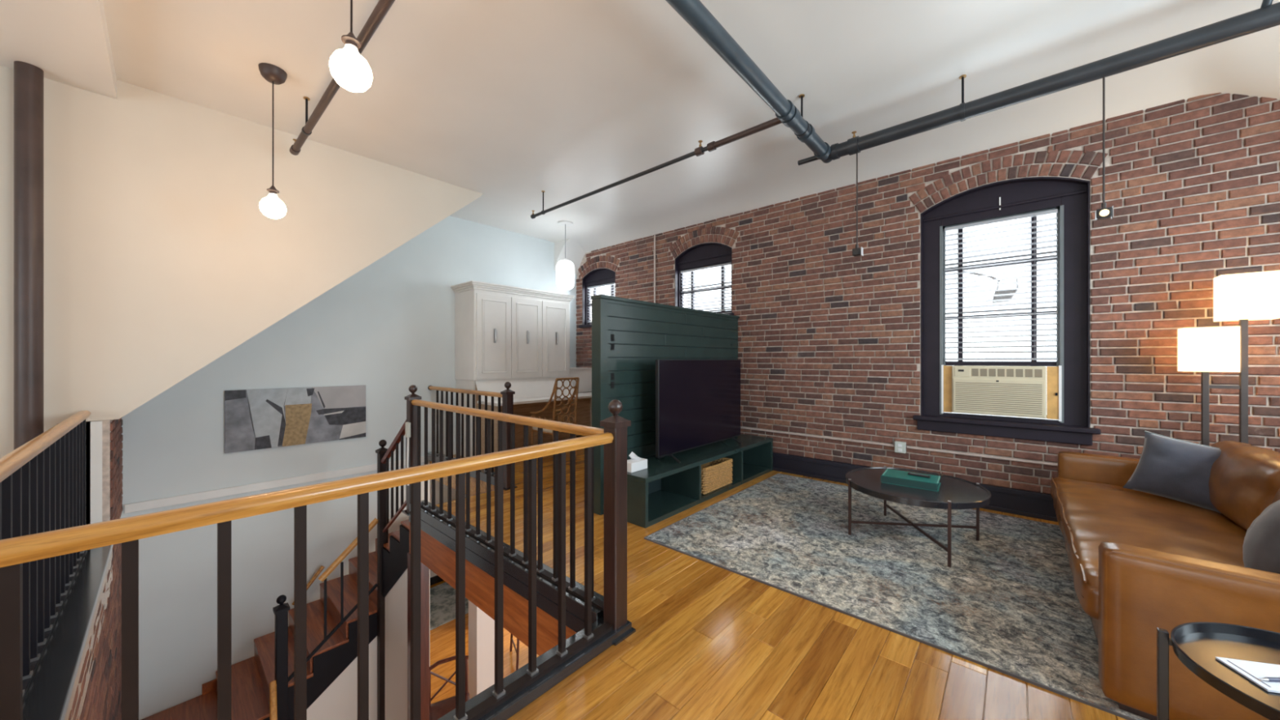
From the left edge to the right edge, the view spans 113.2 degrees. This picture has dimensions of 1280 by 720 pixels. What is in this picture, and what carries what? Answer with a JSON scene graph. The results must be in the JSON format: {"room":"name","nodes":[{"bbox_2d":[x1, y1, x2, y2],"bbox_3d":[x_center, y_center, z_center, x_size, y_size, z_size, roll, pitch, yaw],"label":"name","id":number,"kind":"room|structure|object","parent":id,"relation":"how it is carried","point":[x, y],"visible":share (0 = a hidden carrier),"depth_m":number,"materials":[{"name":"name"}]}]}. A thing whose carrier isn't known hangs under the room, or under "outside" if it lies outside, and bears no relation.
{"room":"loft living room","nodes":[
{"label":"loft living room","id":0,"kind":"room"},
{"bbox_2d":[57,417,123,719],"bbox_3d":[-3.108,2.438,2.239,4.981,3.964,0.252,0,0,42],"label":"wall","id":1,"kind":"structure","parent":0,"point":[103,698],"depth_m":3.20,"materials":[{"name":"brick"}]},
{"bbox_2d":[0,65,483,719],"bbox_3d":[-4.445,1.110,3.655,1.200,6.620,5.950,0,0,42],"label":"wall","id":2,"kind":"structure","parent":0,"point":[192,268],"depth_m":3.45,"materials":[{"name":"paint"}]},
{"bbox_2d":[90,421,102,524],"bbox_3d":[-4.079,0.940,3.169,0.032,0.960,0.054,0,0,42],"label":"trim","id":3,"kind":"structure","parent":2,"relation":"attached to","point":[95,426],"depth_m":3.16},
{"bbox_2d":[120,215,577,719],"bbox_3d":[-3.198,1.110,6.033,0.200,6.620,5.760,0,0,42],"label":"wall","id":4,"kind":"structure","parent":0,"point":[388,328],"depth_m":4.92,"materials":[{"name":"grey paint"}]},
{"bbox_2d":[124,455,428,513],"bbox_3d":[-3.953,1.407,5.018,0.022,0.085,2.760,0,0,42],"label":"trim","id":5,"kind":"structure","parent":4,"relation":"attached to","point":[178,500],"depth_m":4.61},
{"bbox_2d":[224,385,365,453],"bbox_3d":[-3.982,0.657,4.973,0.036,0.665,1.301,0,0,42],"label":"print","id":6,"kind":"object","parent":4,"relation":"attached to","point":[265,418],"visible":1,"depth_m":4.89},
{"bbox_2d":[291,565,324,604],"bbox_3d":[-3.902,2.650,4.972,0.042,0.366,0.311,0,0,42],"label":"handrail","id":7,"kind":"object","parent":4,"relation":"attached to","point":[319,571],"visible":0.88,"depth_m":5.00,"materials":[{"name":"brown wood"}]},
{"bbox_2d":[141,489,494,719],"bbox_3d":[-3.208,2.526,4.340,2.004,2.187,2.738,0,0,42],"label":"staircase","id":8,"kind":"structure","parent":4,"relation":"on","point":[251,677],"depth_m":4.33,"materials":[{"name":"brown wood"}]},
{"bbox_2d":[272,517,377,719],"bbox_3d":[-3.101,2.575,4.232,0.109,1.750,0.869,0,0,42],"label":"stair railing","id":9,"kind":"object","parent":8,"relation":"on","point":[281,611],"visible":0.95,"depth_m":3.94,"materials":[{"name":"black metal"}]},
{"bbox_2d":[269,680,277,719],"bbox_3d":[-3.215,3.220,3.705,0.050,0.526,0.558,0,0,-42],"label":"handrail","id":10,"kind":"object","parent":9,"relation":"attached to","point":[273,685],"visible":1,"depth_m":3.80,"materials":[{"name":"brown wood"}]},
{"bbox_2d":[569,367,591,392],"bbox_3d":[-1.226,0.360,7.691,0.538,0.440,0.560,0,0,42],"label":"panel","id":11,"kind":"object","parent":4,"relation":"attached to","point":[584,374],"visible":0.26,"depth_m":7.55,"materials":[{"name":"white paint"}]},
{"bbox_2d":[385,568,407,719],"bbox_3d":[-2.449,3.185,4.281,0.671,2.470,0.040,0,0,42],"label":"wall","id":12,"kind":"structure","parent":0,"point":[396,600],"depth_m":4.25,"materials":[{"name":"white paint"}]},
{"bbox_2d":[430,479,466,577],"bbox_3d":[-3.042,3.060,9.668,0.200,2.720,5.600,0,0,42],"label":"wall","id":13,"kind":"structure","parent":0,"point":[437,483],"depth_m":8.41,"materials":[{"name":"white paint"}]},
{"bbox_2d":[430,574,443,585],"bbox_3d":[-2.906,4.350,9.648,0.030,0.140,5.450,0,0,42],"label":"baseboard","id":14,"kind":"structure","parent":13,"relation":"attached to","point":[436,579],"depth_m":8.35,"materials":[{"name":"black wood"}]},
{"bbox_2d":[430,580,539,703],"bbox_3d":[-0.603,4.520,5.490,10.200,0.200,8.600,0,0,42],"label":"floor","id":15,"kind":"structure","parent":0,"point":[442,637],"depth_m":6.34,"materials":[{"name":"brown wood"}]},
{"bbox_2d":[375,419,406,719],"bbox_3d":[-2.497,2.474,4.311,0.867,3.892,0.109,0,0,42],"label":"stair railing","id":16,"kind":"object","parent":15,"relation":"on","point":[384,454],"visible":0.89,"depth_m":4.51,"materials":[{"name":"brown metal"}]},
{"bbox_2d":[407,551,429,719],"bbox_3d":[-2.091,3.118,3.983,0.160,2.605,0.140,0,0,42],"label":"support post","id":17,"kind":"object","parent":15,"relation":"on","point":[424,570],"visible":0.33,"depth_m":3.95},
{"bbox_2d":[430,582,468,630],"bbox_3d":[-3.117,4.412,8.230,1.300,0.015,2.650,0,0,42],"label":"rug","id":18,"kind":"object","parent":15,"relation":"on","point":[442,596],"visible":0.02,"depth_m":7.58,"materials":[{"name":"grey fabric"}]},
{"bbox_2d":[429,655,470,719],"bbox_3d":[-2.149,3.965,4.760,0.476,0.912,0.518,0,0,-28],"label":"wooden chair","id":19,"kind":"object","parent":15,"relation":"on","point":[437,709],"visible":0.55,"depth_m":4.87,"materials":[{"name":"brown wood"}]},
{"bbox_2d":[468,600,494,698],"bbox_3d":[-2.000,3.062,5.408,0.220,2.715,0.300,0,0,42],"label":"wall pier","id":20,"kind":"object","parent":15,"relation":"on","point":[481,625],"visible":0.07,"depth_m":5.30,"materials":[{"name":"white paint"}]},
{"bbox_2d":[509,633,519,670],"bbox_3d":[-1.683,3.965,6.317,0.518,0.912,0.476,0,0,-28],"label":"wooden chair","id":21,"kind":"object","parent":15,"relation":"on","point":[512,642],"visible":0.09,"depth_m":6.04,"materials":[{"name":"brown wood"}]},
{"bbox_2d":[554,237,585,275],"bbox_3d":[-1.176,-1.885,7.734,0.600,0.570,0.550,0,0,42],"label":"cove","id":22,"kind":"object","parent":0,"point":[575,253],"visible":0.69,"depth_m":7.69,"materials":[{"name":"paint"}]},
{"bbox_2d":[63,435,1127,719],"bbox_3d":[-0.774,1.560,2.055,8.711,0.280,8.445,0,0,42],"label":"floor","id":23,"kind":"structure","parent":0,"point":[709,642],"depth_m":2.00,"materials":[{"name":"brown wood"}]},
{"bbox_2d":[13,61,44,449],"bbox_3d":[-4.170,-0.290,2.881,0.170,3.420,0.170,0,0,42],"label":"column","id":24,"kind":"structure","parent":23,"relation":"on","point":[28,79],"depth_m":2.85,"materials":[{"name":"brown wood"}]},
{"bbox_2d":[0,410,113,719],"bbox_3d":[-2.719,0.813,1.924,3.650,1.214,0.209,0,0,42],"label":"stair railing","id":25,"kind":"object","parent":23,"relation":"on","point":[42,481],"visible":0.79,"depth_m":2.04,"materials":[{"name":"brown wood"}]},
{"bbox_2d":[0,399,635,719],"bbox_3d":[-0.780,0.813,1.481,0.165,1.214,2.095,0,0,42],"label":"stair railing","id":26,"kind":"object","parent":23,"relation":"on","point":[508,695],"visible":1,"depth_m":1.42,"materials":[{"name":"brown wood"}]},
{"bbox_2d":[427,382,517,490],"bbox_3d":[-2.225,0.831,5.367,2.169,1.179,0.148,0,0,42],"label":"stair railing","id":27,"kind":"object","parent":23,"relation":"on","point":[507,395],"visible":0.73,"depth_m":5.06,"materials":[{"name":"brown wood"}]},
{"bbox_2d":[408,511,584,655],"bbox_3d":[-1.099,1.615,3.165,2.650,0.390,0.252,0,0,42],"label":"fascia","id":28,"kind":"structure","parent":23,"relation":"attached to","point":[437,548],"depth_m":2.94,"materials":[{"name":"brown wood"}]},
{"bbox_2d":[401,384,604,622],"bbox_3d":[-1.166,0.838,3.137,2.774,1.204,0.164,0,0,42],"label":"stair railing","id":29,"kind":"object","parent":23,"relation":"on","point":[478,541],"visible":0.8,"depth_m":2.84,"materials":[{"name":"brown wood"}]},
{"bbox_2d":[404,422,410,485],"bbox_3d":[-2.160,0.875,3.930,0.063,0.590,0.029,0,0,42],"label":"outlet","id":30,"kind":"object","parent":29,"relation":"attached to","point":[407,424],"visible":0.95,"depth_m":3.92,"materials":[{"name":"white plastic"}]},
{"bbox_2d":[450,280,574,457],"bbox_3d":[-1.943,0.158,6.743,0.728,2.525,1.834,0,0,42],"label":"upper cabinet","id":31,"kind":"object","parent":23,"relation":"on","point":[519,336],"visible":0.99,"depth_m":6.32,"materials":[{"name":"wood"}]},
{"bbox_2d":[476,391,591,454],"bbox_3d":[-1.391,1.001,6.666,0.542,0.838,2.210,0,0,42],"label":"desk","id":32,"kind":"object","parent":23,"relation":"on","point":[522,406],"visible":0.46,"depth_m":6.69,"materials":[{"name":"brown wood"}]},
{"bbox_2d":[529,377,579,458],"bbox_3d":[-1.231,0.833,6.089,0.626,1.176,0.420,0,0,42],"label":"rattan chair","id":33,"kind":"object","parent":23,"relation":"on","point":[550,432],"visible":0.65,"depth_m":5.95,"materials":[{"name":"brown wicker"}]},
{"bbox_2d":[626,433,773,528],"bbox_3d":[0.692,1.210,4.659,0.502,0.420,2.500,0,0,42],"label":"tv stand","id":34,"kind":"object","parent":23,"relation":"on","point":[668,487],"visible":0.69,"depth_m":4.28,"materials":[{"name":"green paint"}]},
{"bbox_2d":[626,451,647,472],"bbox_3d":[-0.047,0.915,3.857,0.120,0.170,0.220,0,0,42],"label":"tissue box","id":35,"kind":"object","parent":34,"relation":"on","point":[635,464],"visible":0.88,"depth_m":3.83,"materials":[{"name":"paper"}]},
{"bbox_2d":[655,359,741,462],"bbox_3d":[0.697,0.497,4.641,0.276,1.003,1.610,0,0,42],"label":"television","id":36,"kind":"object","parent":34,"relation":"on","point":[698,401],"visible":1,"depth_m":4.48,"materials":[{"name":"black plastic"}]},
{"bbox_2d":[701,457,732,494],"bbox_3d":[0.736,1.239,4.613,0.327,0.272,0.592,0,0,42],"label":"wicker basket","id":37,"kind":"object","parent":34,"relation":"on","point":[717,475],"visible":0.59,"depth_m":4.50,"materials":[{"name":"beige wicker"}]},
{"bbox_2d":[644,473,1149,719],"bbox_3d":[2.045,1.414,3.260,3.132,0.012,2.542,0,0,42],"label":"area rug","id":38,"kind":"object","parent":23,"relation":"on","point":[1007,602],"visible":0.75,"depth_m":2.86,"materials":[{"name":"grey fabric"}]},
{"bbox_2d":[845,466,991,567],"bbox_3d":[2.164,1.184,3.349,0.960,0.448,0.960,0,0,42],"label":"coffee table","id":39,"kind":"object","parent":38,"relation":"on","point":[953,493],"visible":0.89,"depth_m":3.19,"materials":[{"name":"brown metal"}]},
{"bbox_2d":[880,468,940,491],"bbox_3d":[2.147,0.945,3.350,0.377,0.060,0.261,0,0,39],"label":"tray","id":40,"kind":"object","parent":39,"relation":"on","point":[895,477],"visible":0.91,"depth_m":3.28,"materials":[{"name":"teal plastic"}]},
{"bbox_2d":[907,472,930,478],"bbox_3d":[2.200,0.908,3.330,0.150,0.017,0.036,0,0,45],"label":"remote control","id":41,"kind":"object","parent":40,"relation":"on","point":[908,473],"visible":1,"depth_m":3.31,"materials":[{"name":"black plastic"}]},
{"bbox_2d":[1050,440,1279,719],"bbox_3d":[3.059,0.967,2.317,1.070,0.880,2.490,0,0,42],"label":"leather sofa","id":42,"kind":"object","parent":38,"relation":"on","point":[1140,562],"visible":0.81,"depth_m":1.72,"materials":[{"name":"brown leather"}]},
{"bbox_2d":[1050,477,1246,619],"bbox_3d":[2.951,1.027,2.414,0.780,0.212,2.206,0,0,42],"label":"seat cushion","id":43,"kind":"object","parent":42,"relation":"on","point":[1090,512],"depth_m":2.38,"materials":[{"name":"leather"}]},
{"bbox_2d":[1123,431,1221,513],"bbox_3d":[3.667,0.753,2.764,0.252,0.488,0.640,0,0,-19],"label":"velvet pillow","id":44,"kind":"object","parent":42,"relation":"on","point":[1174,468],"visible":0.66,"depth_m":2.81,"materials":[{"name":"grey fabric"}]},
{"bbox_2d":[1208,440,1279,530],"bbox_3d":[3.653,0.756,2.519,0.293,0.458,1.070,0,0,42],"label":"cushion","id":45,"kind":"object","parent":42,"relation":"on","point":[1244,480],"depth_m":2.39,"materials":[{"name":"leather"}]},
{"bbox_2d":[1242,499,1279,573],"bbox_3d":[2.782,0.758,1.809,0.477,0.443,0.242,0,0,-38],"label":"velvet pillow","id":46,"kind":"object","parent":42,"relation":"on","point":[1261,544],"visible":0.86,"depth_m":1.76,"materials":[{"name":"grey fabric"}]},
{"bbox_2d":[1271,488,1279,503],"bbox_3d":[2.928,0.756,1.705,0.293,0.458,1.070,0,0,42],"label":"cushion","id":47,"kind":"object","parent":42,"relation":"on","point":[1277,497],"depth_m":2.08,"materials":[{"name":"leather"}]},
{"bbox_2d":[1156,622,1279,719],"bbox_3d":[1.836,1.138,1.105,0.599,0.564,0.586,0,0,42],"label":"side table","id":48,"kind":"object","parent":23,"relation":"on","point":[1197,645],"visible":0.99,"depth_m":1.30,"materials":[{"name":"black metal"}]},
{"bbox_2d":[1215,656,1279,693],"bbox_3d":[1.827,0.887,1.165,0.260,0.005,0.130,0,0,14],"label":"notepad","id":49,"kind":"object","parent":48,"relation":"on","point":[1254,671],"visible":1,"depth_m":1.20,"materials":[{"name":"paper"}]},
{"bbox_2d":[1260,676,1279,682],"bbox_3d":[1.789,0.880,1.161,0.154,0.011,0.011,0,0,3],"label":"pen","id":50,"kind":"object","parent":49,"relation":"on","point":[1266,678],"visible":1,"depth_m":1.16,"materials":[{"name":"silver metal"}]},
{"bbox_2d":[1177,270,1279,445],"bbox_3d":[4.183,0.410,3.011,0.409,2.020,0.160,0,0,42],"label":"floor lamp","id":51,"kind":"object","parent":23,"relation":"on","point":[1243,298],"visible":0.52,"depth_m":2.96,"materials":[{"name":"fabric"}]},
{"bbox_2d":[0,0,1279,253],"bbox_3d":[-0.867,-1.778,2.110,9.100,1.243,8.600,0,0,42],"label":"ceiling","id":52,"kind":"structure","parent":0,"point":[509,102],"depth_m":3.17,"materials":[{"name":"paint"}]},
{"bbox_2d":[257,62,287,218],"bbox_3d":[-2.725,-1.601,3.135,0.164,1.098,0.164,0,0,42],"label":"pendant bulb","id":53,"kind":"object","parent":52,"relation":"hanging from","point":[271,206],"visible":1,"depth_m":3.10,"materials":[{"name":"white glass"}]},
{"bbox_2d":[266,185,279,194],"bbox_3d":[-2.725,-1.258,3.135,0.072,0.075,0.072,0,0,42],"label":"socket","id":54,"kind":"object","parent":53,"relation":"attached to","point":[272,190],"depth_m":3.12,"materials":[{"name":"brown metal"}]},
{"bbox_2d":[288,0,395,155],"bbox_3d":[-1.527,-1.998,2.390,4.260,0.304,0.068,0,0,42],"label":"pipe","id":55,"kind":"object","parent":52,"relation":"hanging from","point":[381,9],"visible":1,"depth_m":2.91,"materials":[{"name":"black metal"}]},
{"bbox_2d":[328,0,373,92],"bbox_3d":[-1.239,-1.656,1.812,0.164,0.988,0.164,0,0,42],"label":"pendant bulb","id":56,"kind":"object","parent":52,"relation":"hanging from","point":[350,70],"visible":1,"depth_m":1.78,"materials":[{"name":"white glass"}]},
{"bbox_2d":[341,31,361,48],"bbox_3d":[-1.239,-1.367,1.812,0.072,0.075,0.072,0,0,42],"label":"socket","id":57,"kind":"object","parent":56,"relation":"attached to","point":[350,42],"depth_m":1.79,"materials":[{"name":"brown metal"}]},
{"bbox_2d":[555,220,574,290],"bbox_3d":[-1.172,-1.625,6.625,0.290,1.050,0.290,0,0,42],"label":"glass pendant","id":58,"kind":"object","parent":52,"relation":"hanging from","point":[565,268],"visible":1,"depth_m":6.52,"materials":[{"name":"glass"}]},
{"bbox_2d":[665,0,831,163],"bbox_3d":[0.305,-1.982,2.299,0.134,0.337,4.320,0,0,42],"label":"pipe","id":59,"kind":"object","parent":52,"relation":"hanging from","point":[694,12],"visible":0.98,"depth_m":2.69,"materials":[{"name":"black metal"}]},
{"bbox_2d":[530,117,782,218],"bbox_3d":[-0.140,-1.997,4.408,3.410,0.306,0.072,0,0,42],"label":"pipe","id":60,"kind":"object","parent":59,"relation":"attached to","point":[711,146],"visible":0.97,"depth_m":3.86,"materials":[{"name":"black metal"}]},
{"bbox_2d":[797,0,1279,165],"bbox_3d":[2.949,-1.981,2.689,3.930,0.338,0.237,0,0,42],"label":"pipe","id":61,"kind":"object","parent":52,"relation":"attached to","point":[1268,15],"visible":0.94,"depth_m":2.77,"materials":[{"name":"black metal"}]},
{"bbox_2d":[852,152,863,256],"bbox_3d":[1.904,-1.370,3.695,0.075,0.920,0.068,0,0,42],"label":"pendant light","id":62,"kind":"object","parent":61,"relation":"hanging from","point":[857,251],"visible":1,"depth_m":3.69,"materials":[{"name":"metal"}]},
{"bbox_2d":[1095,76,1113,220],"bbox_3d":[2.995,-1.370,2.724,0.075,0.920,0.068,0,0,42],"label":"pendant light","id":63,"kind":"object","parent":61,"relation":"hanging from","point":[1104,213],"visible":1,"depth_m":2.72,"materials":[{"name":"metal"}]},
{"bbox_2d":[591,294,739,515],"bbox_3d":[0.451,0.411,4.853,0.144,2.018,2.580,0,0,42],"label":"wall","id":64,"kind":"structure","parent":0,"point":[628,335],"depth_m":4.25,"materials":[{"name":"green paint"}]},
{"bbox_2d":[576,92,1279,493],"bbox_3d":[2.096,-0.275,5.379,8.826,3.950,0.360,0,0,42],"label":"wall","id":65,"kind":"structure","parent":0,"point":[829,337],"depth_m":3.91,"materials":[{"name":"brick"}]},
{"bbox_2d":[578,267,615,328],"bbox_3d":[-0.726,-1.140,7.751,0.970,1.060,0.235,0,0,42],"label":"window","id":66,"kind":"structure","parent":65,"relation":"in","point":[601,276],"depth_m":7.92,"materials":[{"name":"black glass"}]},
{"bbox_2d":[587,282,614,322],"bbox_3d":[-0.703,-1.045,7.769,0.760,0.670,0.039,0,0,42],"label":"blind","id":67,"kind":"object","parent":66,"relation":"attached to","point":[613,283],"visible":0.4,"depth_m":7.80,"materials":[{"name":"white plastic"}]},
{"bbox_2d":[653,235,655,302],"bbox_3d":[0.236,-1.290,6.778,0.030,1.420,0.030,0,0,42],"label":"conduit","id":68,"kind":"object","parent":65,"relation":"attached to","point":[654,235],"visible":0.65,"depth_m":6.76,"materials":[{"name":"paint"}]},
{"bbox_2d":[675,242,733,315],"bbox_3d":[0.950,-1.163,6.260,1.075,1.105,0.235,0,0,42],"label":"window","id":69,"kind":"structure","parent":65,"relation":"in","point":[707,254],"depth_m":6.32,"materials":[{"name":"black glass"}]},
{"bbox_2d":[680,262,731,311],"bbox_3d":[0.970,-1.045,6.279,0.880,0.670,0.039,0,0,42],"label":"blind","id":70,"kind":"object","parent":69,"relation":"attached to","point":[726,264],"visible":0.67,"depth_m":6.24,"materials":[{"name":"white plastic"}]},
{"bbox_2d":[740,426,1057,466],"bbox_3d":[2.762,0.925,4.532,3.700,0.020,0.020,0,0,42],"label":"conduit","id":71,"kind":"object","parent":65,"relation":"attached to","point":[765,430],"visible":0.83,"depth_m":4.38,"materials":[{"name":"metal"}]},
{"bbox_2d":[894,440,906,453],"bbox_3d":[2.780,0.930,4.507,0.100,0.116,0.061,0,0,42],"label":"wall outlet","id":72,"kind":"object","parent":65,"relation":"attached to","point":[900,446],"visible":1,"depth_m":4.49,"materials":[{"name":"plastic"}]},
{"bbox_2d":[773,452,1057,521],"bbox_3d":[3.315,1.308,4.041,5.220,0.225,0.055,0,0,42],"label":"baseboard","id":73,"kind":"structure","parent":65,"relation":"attached to","point":[1006,500],"depth_m":4.00,"materials":[{"name":"black wood"}]},
{"bbox_2d":[912,177,1101,445],"bbox_3d":[3.420,-0.482,4.045,1.330,2.415,0.260,0,0,42],"label":"window","id":74,"kind":"structure","parent":65,"relation":"in","point":[1070,197],"depth_m":3.91,"materials":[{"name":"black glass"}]},
{"bbox_2d":[944,208,1057,359],"bbox_3d":[3.448,-0.677,4.074,0.825,1.355,0.039,0,0,42],"label":"blind","id":75,"kind":"object","parent":74,"relation":"attached to","point":[1051,211],"visible":1,"depth_m":4.05,"materials":[{"name":"white plastic"}]},
{"bbox_2d":[941,364,1062,421],"bbox_3d":[3.563,0.299,4.203,0.878,0.498,0.474,0,0,42],"label":"air conditioner","id":76,"kind":"object","parent":74,"relation":"attached to","point":[1019,391],"visible":0.96,"depth_m":4.00,"materials":[{"name":"beige plastic"}]},
{"bbox_2d":[972,368,978,376],"bbox_3d":[3.288,0.121,4.141,0.050,0.073,0.004,0,0,42],"label":"vent","id":77,"kind":"object","parent":76,"relation":"attached to","point":[975,371],"depth_m":4.14,"materials":[{"name":"beige plastic"}]},
{"bbox_2d":[980,368,986,376],"bbox_3d":[3.336,0.121,4.098,0.050,0.073,0.004,0,0,42],"label":"vent","id":78,"kind":"object","parent":76,"relation":"attached to","point":[983,371],"depth_m":4.10,"materials":[{"name":"beige plastic"}]},
{"bbox_2d":[988,368,995,376],"bbox_3d":[3.384,0.121,4.055,0.050,0.073,0.004,0,0,42],"label":"vent","id":79,"kind":"object","parent":76,"relation":"attached to","point":[992,372],"depth_m":4.05,"materials":[{"name":"beige plastic"}]},
{"bbox_2d":[953,378,1044,417],"bbox_3d":[3.406,0.350,4.033,0.666,0.330,0.006,0,0,42],"label":"grille","id":80,"kind":"object","parent":76,"relation":"attached to","point":[1019,397],"depth_m":4.01,"materials":[{"name":"beige plastic"}]},
{"bbox_2d":[997,368,1004,376],"bbox_3d":[3.432,0.121,4.012,0.050,0.073,0.004,0,0,42],"label":"vent","id":81,"kind":"object","parent":76,"relation":"attached to","point":[1001,372],"depth_m":4.01,"materials":[{"name":"beige plastic"}]},
{"bbox_2d":[1006,368,1013,377],"bbox_3d":[3.481,0.121,3.969,0.050,0.073,0.004,0,0,42],"label":"vent","id":82,"kind":"object","parent":76,"relation":"attached to","point":[1010,372],"depth_m":3.97,"materials":[{"name":"beige plastic"}]},
{"bbox_2d":[1015,368,1022,377],"bbox_3d":[3.529,0.121,3.926,0.050,0.073,0.004,0,0,42],"label":"vent","id":83,"kind":"object","parent":76,"relation":"attached to","point":[1019,372],"depth_m":3.93,"materials":[{"name":"beige plastic"}]},
{"bbox_2d":[1025,368,1032,377],"bbox_3d":[3.577,0.121,3.884,0.050,0.073,0.004,0,0,42],"label":"outlet","id":84,"kind":"object","parent":76,"relation":"attached to","point":[1028,372],"depth_m":3.88,"materials":[{"name":"beige plastic"}]},
{"bbox_2d":[1035,368,1042,377],"bbox_3d":[3.625,0.121,3.841,0.050,0.073,0.004,0,0,42],"label":"outlet","id":85,"kind":"object","parent":76,"relation":"attached to","point":[1038,372],"depth_m":3.84,"materials":[{"name":"beige plastic"}]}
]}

